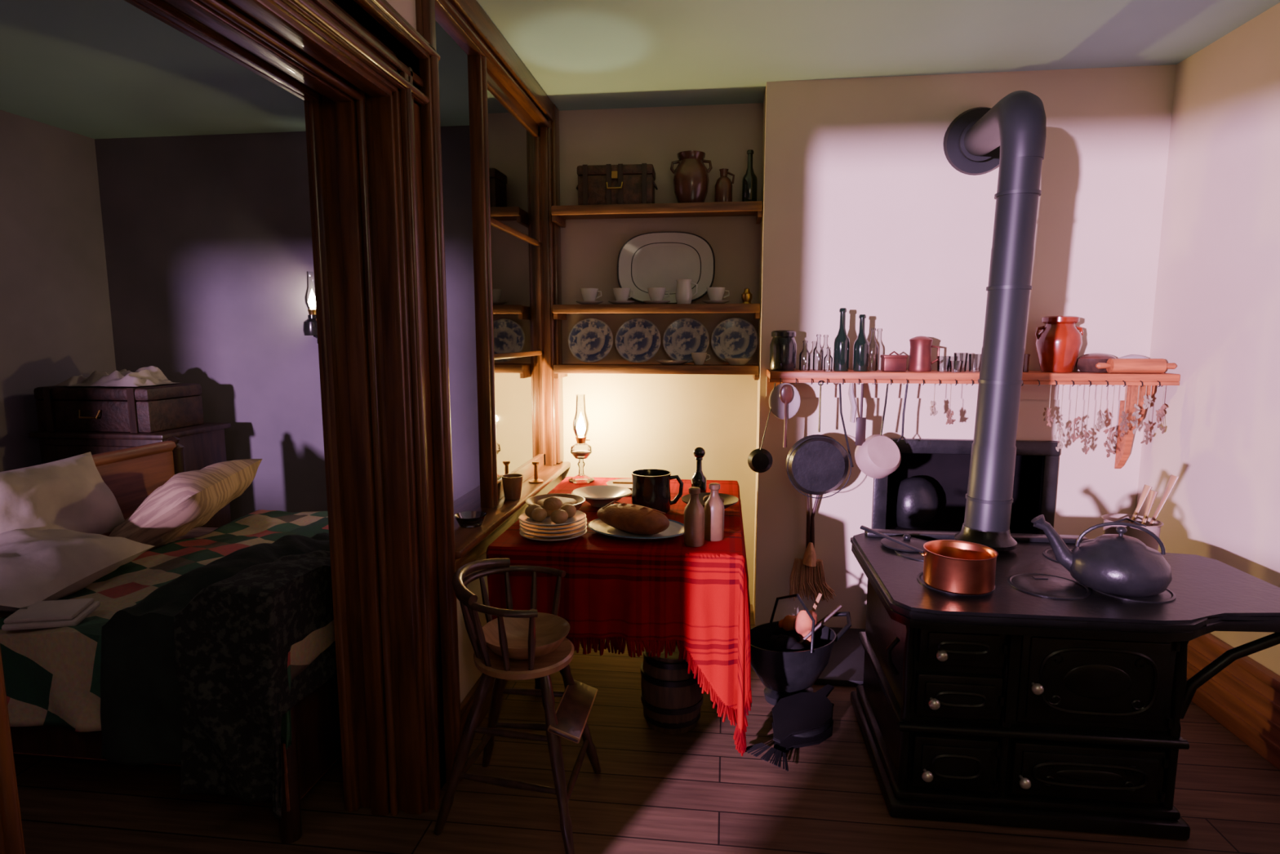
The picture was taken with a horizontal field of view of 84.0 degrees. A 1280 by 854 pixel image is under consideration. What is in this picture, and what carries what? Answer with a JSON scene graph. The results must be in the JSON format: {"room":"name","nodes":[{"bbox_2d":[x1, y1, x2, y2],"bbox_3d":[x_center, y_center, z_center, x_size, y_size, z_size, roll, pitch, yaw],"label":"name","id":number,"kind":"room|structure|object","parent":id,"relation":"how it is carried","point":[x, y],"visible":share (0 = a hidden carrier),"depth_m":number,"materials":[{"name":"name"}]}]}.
{"room":"old-fashioned kitchen","nodes":[
{"label":"old-fashioned kitchen","id":0,"kind":"room"},
{"bbox_2d":[0,109,115,471],"bbox_3d":[-3.680,-0.108,2.059,0.100,2.690,5.000,1,7,7],"label":"wall","id":1,"kind":"structure","parent":0,"point":[55,321],"depth_m":4.03,"materials":[{"name":"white paint"}]},
{"bbox_2d":[94,125,479,521],"bbox_3d":[-1.935,-0.409,4.397,3.000,2.690,0.100,1,7,7],"label":"wall","id":2,"kind":"structure","parent":0,"point":[207,238],"depth_m":4.36,"materials":[{"name":"paint"}]},
{"bbox_2d":[302,271,318,343],"bbox_3d":[-1.922,-0.704,4.215,0.120,0.420,0.178,1,7,7],"label":"oil lamp","id":3,"kind":"object","parent":2,"relation":"attached to","point":[309,326],"visible":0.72,"depth_m":4.16,"materials":[{"name":"black glass"}]},
{"bbox_2d":[386,0,488,703],"bbox_3d":[-0.846,-0.065,1.719,0.190,2.690,5.000,1,7,7],"label":"wall partition","id":4,"kind":"structure","parent":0,"point":[469,673],"depth_m":2.65,"materials":[{"name":"beige paint"}]},
{"bbox_2d":[0,0,462,853],"bbox_3d":[-0.858,0.118,1.513,0.321,2.380,1.635,1,7,7],"label":"door frame","id":5,"kind":"structure","parent":4,"relation":"attached to","point":[366,80],"depth_m":2.09,"materials":[{"name":"brown wood"}]},
{"bbox_2d":[460,675,508,734],"bbox_3d":[-0.567,1.009,3.286,0.025,0.160,1.680,1,7,7],"label":"baseboard","id":6,"kind":"structure","parent":4,"relation":"attached to","point":[465,705],"depth_m":2.70,"materials":[{"name":"brown wood"}]},
{"bbox_2d":[415,0,570,571],"bbox_3d":[-0.639,-0.578,3.086,0.300,2.020,1.690,1,7,7],"label":"window","id":7,"kind":"structure","parent":4,"relation":"in","point":[514,124],"depth_m":3.17,"materials":[{"name":"brown wood"}]},
{"bbox_2d":[453,511,486,528],"bbox_3d":[-0.634,0.347,2.661,0.120,0.040,0.120,1,7,7],"label":"glass dish","id":8,"kind":"object","parent":7,"relation":"on","point":[476,522],"visible":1,"depth_m":2.63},
{"bbox_2d":[501,473,523,499],"bbox_3d":[-0.555,0.261,3.097,0.094,0.100,0.094,1,7,7],"label":"clay cup","id":9,"kind":"object","parent":7,"relation":"on","point":[512,482],"visible":1,"depth_m":3.07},
{"bbox_2d":[528,461,543,483],"bbox_3d":[-0.503,0.217,3.440,0.070,0.100,0.070,1,7,7],"label":"brass candlestick","id":10,"kind":"object","parent":7,"relation":"on","point":[535,480],"visible":1,"depth_m":3.43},
{"bbox_2d":[0,0,1279,138],"bbox_3d":[-0.747,-1.427,1.532,6.010,0.060,5.200,1,7,7],"label":"ceiling","id":11,"kind":"structure","parent":0,"point":[91,68],"depth_m":2.98,"materials":[{"name":"paint"}]},
{"bbox_2d":[13,604,1279,853],"bbox_3d":[-0.747,1.300,1.883,6.010,0.060,5.200,1,7,7],"label":"floor","id":12,"kind":"structure","parent":0,"point":[691,792],"depth_m":2.29,"materials":[{"name":"wood"}]},
{"bbox_2d":[28,422,231,527],"bbox_3d":[-2.889,0.489,4.118,0.800,0.980,0.546,1,7,7],"label":"dresser","id":13,"kind":"object","parent":12,"relation":"on","point":[204,444],"visible":0.04,"depth_m":3.87,"materials":[{"name":"brown wood"}]},
{"bbox_2d":[33,383,203,432],"bbox_3d":[-2.941,-0.116,4.027,0.690,0.240,0.436,1,7,7],"label":"suitcase","id":14,"kind":"object","parent":13,"relation":"on","point":[158,407],"visible":0.94,"depth_m":3.85,"materials":[{"name":"leather"}]},
{"bbox_2d":[53,365,176,386],"bbox_3d":[-2.929,-0.290,4.003,0.515,0.098,0.365,1,7,7],"label":"towel","id":15,"kind":"object","parent":14,"relation":"on","point":[151,375],"visible":1,"depth_m":3.91,"materials":[{"name":"white fabric"}]},
{"bbox_2d":[7,435,341,844],"bbox_3d":[-1.711,0.644,2.830,1.560,1.000,1.569,1,7,7],"label":"bedstead","id":16,"kind":"object","parent":12,"relation":"on","point":[131,474],"visible":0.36,"depth_m":2.23,"materials":[{"name":"brown wood"}]},
{"bbox_2d":[164,527,217,544],"bbox_3d":[-1.699,0.711,2.857,1.430,0.260,1.340,1,7,7],"label":"mattress","id":17,"kind":"object","parent":16,"relation":"on","point":[197,531],"visible":0.02,"depth_m":3.42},
{"bbox_2d":[0,509,334,750],"bbox_3d":[-1.475,0.660,2.834,1.144,0.326,1.543,1,7,7],"label":"patchwork quilt","id":18,"kind":"object","parent":17,"relation":"on","point":[52,675],"visible":0.27,"depth_m":2.14,"materials":[{"name":"fabric"}]},
{"bbox_2d":[1,598,100,631],"bbox_3d":[-1.811,0.574,2.192,0.200,0.047,0.140,-1,7,-10],"label":"linens","id":19,"kind":"object","parent":18,"relation":"on","point":[67,612],"visible":0.95,"depth_m":2.15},
{"bbox_2d":[0,528,154,613],"bbox_3d":[-2.149,0.484,2.477,0.496,0.208,0.660,-1,7,-5],"label":"pillow","id":20,"kind":"object","parent":18,"relation":"on","point":[48,564],"visible":0.88,"depth_m":2.42,"materials":[{"name":"white fabric"}]},
{"bbox_2d":[0,451,124,533],"bbox_3d":[-2.320,0.308,2.779,0.228,0.329,0.606,0,7,2],"label":"pillow","id":21,"kind":"object","parent":20,"relation":"on","point":[70,493],"visible":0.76,"depth_m":2.77,"materials":[{"name":"white fabric"}]},
{"bbox_2d":[100,532,329,765],"bbox_3d":[-1.271,0.666,2.514,0.410,0.502,1.062,2,7,12],"label":"blanket","id":22,"kind":"object","parent":18,"relation":"on","point":[140,712],"visible":0.48,"depth_m":2.05,"materials":[{"name":"fabric"}]},
{"bbox_2d":[108,458,262,550],"bbox_3d":[-2.040,0.346,3.197,0.426,0.350,0.600,0,7,-2],"label":"pillow","id":23,"kind":"object","parent":17,"relation":"on","point":[188,500],"visible":0.92,"depth_m":2.99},
{"bbox_2d":[173,550,337,818],"bbox_3d":[-1.108,0.725,2.332,0.322,0.664,0.762,1,7,7],"label":"blanket","id":24,"kind":"object","parent":16,"relation":"on","point":[233,640],"visible":0.8,"depth_m":1.99,"materials":[{"name":"fabric"}]},
{"bbox_2d":[433,558,600,853],"bbox_3d":[-0.384,0.831,2.230,0.456,0.790,0.453,1,7,7],"label":"high chair","id":25,"kind":"object","parent":12,"relation":"on","point":[569,720],"visible":0.9,"depth_m":2.14,"materials":[{"name":"brown wood"}]},
{"bbox_2d":[482,612,569,659],"bbox_3d":[-0.355,0.659,2.210,0.276,0.064,0.276,1,7,7],"label":"seat cushion","id":26,"kind":"object","parent":25,"relation":"on","point":[551,629],"visible":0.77,"depth_m":2.25,"materials":[{"name":"wood"}]},
{"bbox_2d":[534,677,717,706],"bbox_3d":[-0.019,0.730,3.178,0.870,0.742,1.250,1,7,7],"label":"kitchen table","id":27,"kind":"object","parent":12,"relation":"on","point":[537,681],"visible":0.04,"depth_m":2.99,"materials":[{"name":"brown wood"}]},
{"bbox_2d":[486,476,751,755],"bbox_3d":[0.002,0.716,3.155,0.981,0.729,1.311,1,7,7],"label":"plaid tablecloth","id":28,"kind":"object","parent":27,"relation":"on","point":[652,595],"visible":0.67,"depth_m":2.50,"materials":[{"name":"fabric"}]},
{"bbox_2d":[518,496,586,542],"bbox_3d":[-0.326,0.336,2.662,0.255,0.151,0.256,1,7,7],"label":"plate stack","id":29,"kind":"object","parent":28,"relation":"on","point":[550,521],"visible":1,"depth_m":2.62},
{"bbox_2d":[525,493,585,510],"bbox_3d":[-0.354,0.335,2.981,0.250,0.070,0.250,1,7,7],"label":"wooden bowl","id":30,"kind":"object","parent":28,"relation":"on","point":[576,500],"visible":0.38,"depth_m":3.01,"materials":[{"name":"brown wood"}]},
{"bbox_2d":[568,394,594,483],"bbox_3d":[-0.303,0.057,3.659,0.136,0.450,0.136,1,7,7],"label":"oil lamp","id":31,"kind":"object","parent":28,"relation":"on","point":[580,428],"visible":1,"depth_m":3.64,"materials":[{"name":"clear glass"}]},
{"bbox_2d":[571,484,631,506],"bbox_3d":[-0.170,0.316,3.169,0.270,0.060,0.270,1,7,7],"label":"mixing bowl","id":32,"kind":"object","parent":28,"relation":"on","point":[600,495],"visible":0.91,"depth_m":3.21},
{"bbox_2d":[606,478,632,490],"bbox_3d":[-0.052,0.287,3.476,0.228,0.040,0.228,1,7,7],"label":"dish","id":33,"kind":"object","parent":28,"relation":"on","point":[624,482],"visible":0.41,"depth_m":3.50,"materials":[{"name":"beige ceramic"}]},
{"bbox_2d":[587,518,684,540],"bbox_3d":[-0.009,0.391,2.712,0.400,0.029,0.310,3,8,24],"label":"serving platter","id":34,"kind":"object","parent":28,"relation":"on","point":[675,528],"visible":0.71,"depth_m":2.68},
{"bbox_2d":[596,500,669,534],"bbox_3d":[-0.029,0.346,2.710,0.329,0.104,0.158,6,10,41],"label":"bread loaf","id":35,"kind":"object","parent":34,"relation":"on","point":[628,517],"visible":1,"depth_m":2.64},
{"bbox_2d":[631,468,683,514],"bbox_3d":[0.059,0.279,3.038,0.199,0.168,0.172,6,9,37],"label":"mug","id":36,"kind":"object","parent":28,"relation":"on","point":[651,488],"visible":0.84,"depth_m":2.98,"materials":[{"name":"ceramic"}]},
{"bbox_2d":[684,486,704,546],"bbox_3d":[0.195,0.321,2.556,0.074,0.208,0.074,1,7,7],"label":"bottle","id":37,"kind":"object","parent":28,"relation":"on","point":[694,512],"visible":1,"depth_m":2.53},
{"bbox_2d":[691,446,706,492],"bbox_3d":[0.269,0.213,3.244,0.070,0.246,0.070,1,7,7],"label":"bottle","id":38,"kind":"object","parent":28,"relation":"on","point":[698,479],"visible":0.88,"depth_m":3.22,"materials":[{"name":"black glass"}]},
{"bbox_2d":[681,492,738,509],"bbox_3d":[0.299,0.331,3.043,0.244,0.064,0.244,1,7,7],"label":"dish","id":39,"kind":"object","parent":28,"relation":"on","point":[728,500],"visible":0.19,"depth_m":3.08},
{"bbox_2d":[704,482,724,541],"bbox_3d":[0.274,0.311,2.627,0.074,0.208,0.074,1,7,7],"label":"bottle","id":40,"kind":"object","parent":28,"relation":"on","point":[713,506],"visible":0.99,"depth_m":2.60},
{"bbox_2d":[640,640,703,734],"bbox_3d":[0.125,1.004,2.775,0.246,0.300,0.246,4,8,27],"label":"barrel","id":41,"kind":"object","parent":12,"relation":"on","point":[672,700],"visible":0.66,"depth_m":2.67,"materials":[{"name":"brown wood"}]},
{"bbox_2d":[745,684,834,771],"bbox_3d":[0.603,1.110,2.689,0.220,0.088,0.521,6,10,41],"label":"dustpan","id":42,"kind":"object","parent":12,"relation":"on","point":[801,719],"visible":0.97,"depth_m":2.64,"materials":[{"name":"metal"}]},
{"bbox_2d":[750,592,851,705],"bbox_3d":[0.658,0.908,2.952,0.453,0.446,0.344,1,7,7],"label":"coal scuttle","id":43,"kind":"object","parent":12,"relation":"on","point":[788,655],"visible":0.98,"depth_m":2.88,"materials":[{"name":"metal"}]},
{"bbox_2d":[813,626,865,686],"bbox_3d":[1.344,1.074,3.290,1.520,0.030,0.570,1,7,7],"label":"hearth slab","id":44,"kind":"object","parent":12,"relation":"on","point":[845,666],"visible":0.01,"depth_m":3.21,"materials":[{"name":"stone"}]},
{"bbox_2d":[850,528,1279,839],"bbox_3d":[1.412,0.829,2.433,1.250,0.735,0.840,1,7,7],"label":"range","id":45,"kind":"object","parent":12,"relation":"on","point":[1046,699],"visible":0.84,"depth_m":2.16,"materials":[{"name":"black metal"}]},
{"bbox_2d":[880,533,928,551],"bbox_3d":[0.996,0.419,2.654,0.184,0.042,0.184,1,7,7],"label":"lid","id":46,"kind":"object","parent":45,"relation":"on","point":[917,543],"visible":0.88,"depth_m":2.63,"materials":[{"name":"metal"}]},
{"bbox_2d":[859,525,998,595],"bbox_3d":[0.907,0.422,2.263,0.413,0.136,0.214,3,8,20],"label":"copper saucepan","id":47,"kind":"object","parent":45,"relation":"on","point":[962,567],"visible":1,"depth_m":2.17,"materials":[{"name":"metal"}]},
{"bbox_2d":[942,90,1046,551],"bbox_3d":[1.387,-0.512,2.924,0.300,1.798,1.034,3,8,20],"label":"stovepipe","id":48,"kind":"object","parent":45,"relation":"on","point":[1010,135],"visible":0.98,"depth_m":2.51,"materials":[{"name":"metal"}]},
{"bbox_2d":[1031,514,1172,596],"bbox_3d":[1.472,0.389,2.256,0.274,0.204,0.358,-6,9,-39],"label":"kettle","id":49,"kind":"object","parent":45,"relation":"on","point":[1119,564],"visible":1,"depth_m":2.16,"materials":[{"name":"metal"}]},
{"bbox_2d":[1101,474,1179,550],"bbox_3d":[1.722,0.314,2.464,0.207,0.303,0.180,6,9,39],"label":"utensil crock","id":50,"kind":"object","parent":45,"relation":"on","point":[1153,525],"visible":0.48,"depth_m":2.44,"materials":[{"name":"beige ceramic"}]},
{"bbox_2d":[559,102,763,604],"bbox_3d":[0.106,-0.358,3.996,1.150,2.690,0.215,1,7,7],"label":"wall","id":51,"kind":"structure","parent":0,"point":[637,421],"depth_m":3.87,"materials":[{"name":"beige paint"}]},
{"bbox_2d":[553,363,759,380],"bbox_3d":[0.088,-0.296,3.772,1.060,0.074,0.245,1,7,7],"label":"shelf","id":52,"kind":"object","parent":51,"relation":"attached to","point":[560,371],"visible":1,"depth_m":3.65,"materials":[{"name":"brown wood"}]},
{"bbox_2d":[568,317,613,362],"bbox_3d":[-0.269,-0.471,3.860,0.248,0.241,0.064,1,7,6],"label":"plate","id":53,"kind":"object","parent":52,"relation":"on","point":[590,340],"visible":1,"depth_m":3.87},
{"bbox_2d":[614,317,660,362],"bbox_3d":[-0.012,-0.468,3.830,0.248,0.241,0.064,1,7,6],"label":"plate","id":54,"kind":"object","parent":52,"relation":"on","point":[637,340],"visible":1,"depth_m":3.84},
{"bbox_2d":[655,359,688,364],"bbox_3d":[0.169,-0.339,3.724,0.176,0.022,0.176,1,7,7],"label":"saucer","id":55,"kind":"object","parent":52,"relation":"on","point":[667,362],"visible":1,"depth_m":3.67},
{"bbox_2d":[662,317,709,363],"bbox_3d":[0.245,-0.464,3.799,0.248,0.241,0.064,1,7,6],"label":"plate","id":56,"kind":"object","parent":52,"relation":"on","point":[683,336],"visible":0.94,"depth_m":3.81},
{"bbox_2d":[691,352,710,364],"bbox_3d":[0.310,-0.357,3.708,0.084,0.062,0.091,5,9,32],"label":"teacup","id":57,"kind":"object","parent":52,"relation":"on","point":[699,358],"visible":1,"depth_m":3.68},
{"bbox_2d":[711,317,758,361],"bbox_3d":[0.501,-0.460,3.768,0.248,0.241,0.064,1,7,6],"label":"plate","id":58,"kind":"object","parent":52,"relation":"on","point":[733,337],"visible":0.94,"depth_m":3.77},
{"bbox_2d":[724,357,751,364],"bbox_3d":[0.506,-0.339,3.683,0.146,0.033,0.146,1,7,7],"label":"sauce dish","id":59,"kind":"object","parent":52,"relation":"on","point":[731,361],"visible":1,"depth_m":3.64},
{"bbox_2d":[552,303,759,319],"bbox_3d":[0.088,-0.603,3.733,1.060,0.074,0.245,1,7,7],"label":"shelf","id":60,"kind":"object","parent":51,"relation":"attached to","point":[559,311],"visible":1,"depth_m":3.61,"materials":[{"name":"brown wood"}]},
{"bbox_2d":[576,288,603,304],"bbox_3d":[-0.265,-0.683,3.732,0.143,0.083,0.142,3,8,23],"label":"teacup","id":61,"kind":"object","parent":60,"relation":"on","point":[588,295],"visible":0.88,"depth_m":3.70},
{"bbox_2d":[608,288,635,304],"bbox_3d":[-0.095,-0.680,3.712,0.143,0.083,0.142,3,8,23],"label":"teacup","id":62,"kind":"object","parent":60,"relation":"on","point":[621,295],"visible":0.88,"depth_m":3.68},
{"bbox_2d":[643,287,670,303],"bbox_3d":[0.087,-0.678,3.690,0.143,0.083,0.142,-3,8,-19],"label":"teacup","id":63,"kind":"object","parent":60,"relation":"on","point":[656,295],"visible":0.91,"depth_m":3.65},
{"bbox_2d":[617,231,715,303],"bbox_3d":[0.137,-0.843,3.770,0.520,0.381,0.068,1,7,7],"label":"serving platter","id":64,"kind":"object","parent":60,"relation":"on","point":[646,260],"visible":0.89,"depth_m":3.78,"materials":[{"name":"ceramic"}]},
{"bbox_2d":[675,279,697,303],"bbox_3d":[0.232,-0.697,3.677,0.101,0.125,0.090,7,10,44],"label":"milk jug","id":65,"kind":"object","parent":60,"relation":"on","point":[683,295],"visible":0.85,"depth_m":3.65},
{"bbox_2d":[702,287,729,303],"bbox_3d":[0.391,-0.673,3.654,0.143,0.083,0.142,-1,7,-9],"label":"teacup","id":66,"kind":"object","parent":60,"relation":"on","point":[715,294],"visible":0.88,"depth_m":3.62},
{"bbox_2d":[741,288,752,303],"bbox_3d":[0.545,-0.668,3.626,0.056,0.080,0.056,1,7,7],"label":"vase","id":67,"kind":"object","parent":60,"relation":"on","point":[746,296],"visible":0.84,"depth_m":3.61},
{"bbox_2d":[752,64,1176,628],"bbox_3d":[1.518,-0.317,3.679,1.790,2.690,0.510,1,7,7],"label":"wall","id":68,"kind":"structure","parent":0,"point":[865,211],"depth_m":3.38,"materials":[{"name":"beige paint"}]},
{"bbox_2d":[551,200,762,227],"bbox_3d":[0.088,-1.094,3.670,1.060,0.074,0.245,1,7,7],"label":"shelf","id":69,"kind":"object","parent":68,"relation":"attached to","point":[560,214],"visible":1,"depth_m":3.58,"materials":[{"name":"brown wood"}]},
{"bbox_2d":[576,163,657,204],"bbox_3d":[-0.120,-1.234,3.672,0.420,0.200,0.214,1,7,5],"label":"box","id":70,"kind":"object","parent":69,"relation":"on","point":[608,184],"visible":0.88,"depth_m":3.59,"materials":[{"name":"wood"}]},
{"bbox_2d":[670,150,712,203],"bbox_3d":[0.261,-1.259,3.635,0.184,0.260,0.184,6,9,39],"label":"jar","id":71,"kind":"object","parent":69,"relation":"on","point":[691,176],"visible":0.83,"depth_m":3.57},
{"bbox_2d":[714,168,734,202],"bbox_3d":[0.426,-1.218,3.620,0.089,0.182,0.089,-6,9,-38],"label":"jug","id":72,"kind":"object","parent":69,"relation":"on","point":[723,185],"visible":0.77,"depth_m":3.59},
{"bbox_2d":[742,149,757,201],"bbox_3d":[0.556,-1.260,3.599,0.076,0.270,0.076,1,7,7],"label":"bottle","id":73,"kind":"object","parent":69,"relation":"on","point":[749,181],"visible":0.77,"depth_m":3.58,"materials":[{"name":"green glass"}]},
{"bbox_2d":[789,493,835,601],"bbox_3d":[0.866,0.564,3.568,0.214,0.632,0.130,-2,8,-15],"label":"brush","id":74,"kind":"object","parent":68,"relation":"hanging from","point":[807,574],"visible":0.98,"depth_m":3.57,"materials":[{"name":"brown wood"}]},
{"bbox_2d":[871,438,1060,533],"bbox_3d":[1.602,0.533,3.692,0.850,1.000,0.420,1,7,7],"label":"fireplace surround","id":75,"kind":"object","parent":68,"relation":"attached to","point":[914,502],"visible":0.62,"depth_m":3.51,"materials":[{"name":"metal"}]},
{"bbox_2d":[765,368,1180,468],"bbox_3d":[1.480,-0.026,3.317,1.750,0.465,0.275,1,7,7],"label":"mantel shelf","id":76,"kind":"object","parent":68,"relation":"attached to","point":[1036,384],"visible":0.91,"depth_m":3.28,"materials":[{"name":"brown wood"}]},
{"bbox_2d":[747,382,775,472],"bbox_3d":[0.562,0.007,3.291,0.121,0.422,0.030,1,7,7],"label":"ladle","id":77,"kind":"object","parent":76,"relation":"hanging from","point":[760,460],"visible":1,"depth_m":3.30,"materials":[{"name":"metal"}]},
{"bbox_2d":[769,329,796,370],"bbox_3d":[0.679,-0.364,3.374,0.126,0.190,0.126,1,7,7],"label":"storage jar","id":78,"kind":"object","parent":76,"relation":"on","point":[783,345],"visible":1,"depth_m":3.32,"materials":[{"name":"glass"}]},
{"bbox_2d":[768,382,800,419],"bbox_3d":[0.665,-0.118,3.271,0.144,0.170,0.024,1,7,7],"label":"lid","id":79,"kind":"object","parent":76,"relation":"attached to","point":[776,406],"visible":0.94,"depth_m":3.26,"materials":[{"name":"white metal"}]},
{"bbox_2d":[779,384,792,447],"bbox_3d":[0.667,-0.051,3.255,0.060,0.290,0.018,1,7,7],"label":"wooden spoon","id":80,"kind":"object","parent":76,"relation":"hanging from","point":[786,391],"visible":1,"depth_m":3.24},
{"bbox_2d":[812,333,823,370],"bbox_3d":[0.849,-0.356,3.385,0.048,0.170,0.048,1,7,7],"label":"clear glass bottle","id":81,"kind":"object","parent":76,"relation":"on","point":[822,350],"visible":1,"depth_m":3.40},
{"bbox_2d":[786,380,851,498],"bbox_3d":[0.824,0.056,3.273,0.288,0.542,0.074,1,7,7],"label":"frying pan","id":82,"kind":"object","parent":76,"relation":"hanging from","point":[816,464],"visible":1,"depth_m":3.29,"materials":[{"name":"metal"}]},
{"bbox_2d":[832,307,849,371],"bbox_3d":[0.942,-0.407,3.316,0.072,0.290,0.072,1,7,7],"label":"wine bottle","id":83,"kind":"object","parent":76,"relation":"on","point":[842,341],"visible":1,"depth_m":3.30,"materials":[{"name":"green glass"}]},
{"bbox_2d":[839,383,853,466],"bbox_3d":[0.943,-0.007,3.252,0.078,0.385,0.010,1,7,7],"label":"spoon","id":84,"kind":"object","parent":76,"relation":"hanging from","point":[840,389],"visible":1,"depth_m":3.25,"materials":[{"name":"metal"}]},
{"bbox_2d":[848,382,857,422],"bbox_3d":[0.965,-0.111,3.228,0.039,0.179,0.072,1,7,7],"label":"linen cloth","id":85,"kind":"object","parent":76,"relation":"hanging from","point":[851,392],"visible":1,"depth_m":3.21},
{"bbox_2d":[852,314,869,371],"bbox_3d":[1.027,-0.390,3.298,0.070,0.260,0.070,1,7,7],"label":"wine bottle","id":86,"kind":"object","parent":76,"relation":"on","point":[861,344],"visible":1,"depth_m":3.28,"materials":[{"name":"green glass"}]},
{"bbox_2d":[855,383,866,445],"bbox_3d":[1.008,-0.056,3.238,0.044,0.284,0.012,1,7,7],"label":"spatula","id":87,"kind":"object","parent":76,"relation":"hanging from","point":[860,427],"visible":1,"depth_m":3.24,"materials":[{"name":"grey metal"}]},
{"bbox_2d":[854,383,901,478],"bbox_3d":[1.096,0.019,3.258,0.196,0.438,0.162,-1,7,-11],"label":"saucepan","id":88,"kind":"object","parent":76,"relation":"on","point":[878,456],"visible":0.98,"depth_m":3.23,"materials":[{"name":"metal"}]},
{"bbox_2d":[880,351,907,371],"bbox_3d":[1.174,-0.305,3.291,0.106,0.094,0.086,1,7,7],"label":"tin","id":89,"kind":"object","parent":76,"relation":"on","point":[889,362],"visible":1,"depth_m":3.25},
{"bbox_2d":[897,383,908,443],"bbox_3d":[1.192,-0.059,3.215,0.048,0.271,0.010,1,7,7],"label":"fork","id":90,"kind":"object","parent":76,"relation":"hanging from","point":[907,385],"visible":1,"depth_m":3.21,"materials":[{"name":"metal"}]},
{"bbox_2d":[907,335,939,371],"bbox_3d":[1.308,-0.340,3.296,0.123,0.162,0.106,7,10,42],"label":"copper tankard","id":91,"kind":"object","parent":76,"relation":"on","point":[920,353],"visible":1,"depth_m":3.26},
{"bbox_2d":[946,383,955,424],"bbox_3d":[1.395,-0.100,3.184,0.045,0.184,0.024,1,7,7],"label":"bunch","id":92,"kind":"object","parent":76,"relation":"hanging from","point":[949,420],"visible":1,"depth_m":3.19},
{"bbox_2d":[954,352,968,371],"bbox_3d":[1.480,-0.300,3.285,0.060,0.085,0.060,1,7,7],"label":"glass tumbler","id":93,"kind":"object","parent":76,"relation":"on","point":[955,353],"visible":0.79,"depth_m":3.28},
{"bbox_2d":[1022,353,1030,372],"bbox_3d":[1.749,-0.295,3.253,0.060,0.083,0.060,1,7,7],"label":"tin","id":94,"kind":"object","parent":76,"relation":"on","point":[1026,359],"visible":0.35,"depth_m":3.23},
{"bbox_2d":[1043,384,1053,426],"bbox_3d":[1.806,-0.093,3.136,0.050,0.186,0.024,1,7,7],"label":"bunch","id":95,"kind":"object","parent":76,"relation":"hanging from","point":[1048,411],"visible":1,"depth_m":3.14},
{"bbox_2d":[1035,315,1083,372],"bbox_3d":[1.897,-0.376,3.224,0.185,0.250,0.185,5,9,33],"label":"jar","id":96,"kind":"object","parent":76,"relation":"on","point":[1058,343],"visible":1,"depth_m":3.17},
{"bbox_2d":[1053,384,1065,451],"bbox_3d":[1.857,-0.037,3.137,0.048,0.296,0.020,1,7,7],"label":"bunch","id":97,"kind":"object","parent":76,"relation":"hanging from","point":[1059,426],"visible":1,"depth_m":3.14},
{"bbox_2d":[1067,385,1081,442],"bbox_3d":[1.917,-0.057,3.129,0.052,0.255,0.021,1,7,7],"label":"bunch","id":98,"kind":"object","parent":76,"relation":"hanging from","point":[1073,437],"visible":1,"depth_m":3.13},
{"bbox_2d":[1079,386,1092,454],"bbox_3d":[1.966,-0.030,3.126,0.054,0.307,0.024,1,7,7],"label":"bunch","id":99,"kind":"object","parent":76,"relation":"hanging from","point":[1084,449],"visible":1,"depth_m":3.13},
{"bbox_2d":[1075,352,1116,372],"bbox_3d":[2.081,-0.296,3.253,0.198,0.085,0.180,1,7,7],"label":"wooden dough bowl","id":100,"kind":"object","parent":76,"relation":"on","point":[1087,362],"visible":0.71,"depth_m":3.21,"materials":[{"name":"brown wood"}]},
{"bbox_2d":[1093,385,1106,430],"bbox_3d":[2.020,-0.084,3.113,0.043,0.198,0.023,0,7,-3],"label":"bunch","id":101,"kind":"object","parent":76,"relation":"hanging from","point":[1100,419],"visible":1,"depth_m":3.12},
{"bbox_2d":[1103,385,1115,457],"bbox_3d":[2.067,-0.023,3.117,0.055,0.320,0.026,1,7,7],"label":"bunch","id":102,"kind":"object","parent":76,"relation":"hanging from","point":[1110,437],"visible":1,"depth_m":3.12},
{"bbox_2d":[1119,385,1128,436],"bbox_3d":[2.119,-0.068,3.103,0.039,0.227,0.028,1,7,7],"label":"bunch","id":103,"kind":"object","parent":76,"relation":"hanging from","point":[1126,428],"visible":1,"depth_m":3.11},
{"bbox_2d":[1129,385,1141,434],"bbox_3d":[2.164,-0.074,3.097,0.038,0.213,0.024,1,7,7],"label":"bunch","id":104,"kind":"object","parent":76,"relation":"hanging from","point":[1135,413],"visible":1,"depth_m":3.10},
{"bbox_2d":[1095,358,1177,373],"bbox_3d":[2.175,-0.268,3.118,0.330,0.064,0.064,1,7,6],"label":"rolling pin","id":105,"kind":"object","parent":76,"relation":"on","point":[1113,365],"visible":1,"depth_m":3.10,"materials":[{"name":"brown wood"}]},
{"bbox_2d":[1140,385,1152,444],"bbox_3d":[2.214,-0.050,3.097,0.045,0.260,0.027,1,7,7],"label":"bunch","id":106,"kind":"object","parent":76,"relation":"hanging from","point":[1147,428],"visible":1,"depth_m":3.10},
{"bbox_2d":[1155,385,1167,433],"bbox_3d":[2.264,-0.075,3.084,0.042,0.208,0.029,1,7,7],"label":"bunch","id":107,"kind":"object","parent":76,"relation":"hanging from","point":[1163,406],"visible":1,"depth_m":3.08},
{"bbox_2d":[1136,2,1279,675],"bbox_3d":[2.187,-0.018,1.357,0.100,2.690,5.000,1,7,7],"label":"wall","id":108,"kind":"structure","parent":0,"point":[1216,313],"depth_m":2.82,"materials":[{"name":"beige paint"}]},
{"bbox_2d":[1186,632,1279,770],"bbox_3d":[2.087,1.193,1.266,0.040,0.310,4.490,1,7,7],"label":"baseboard","id":109,"kind":"structure","parent":108,"relation":"attached to","point":[1243,697],"depth_m":2.65,"materials":[{"name":"wood"}]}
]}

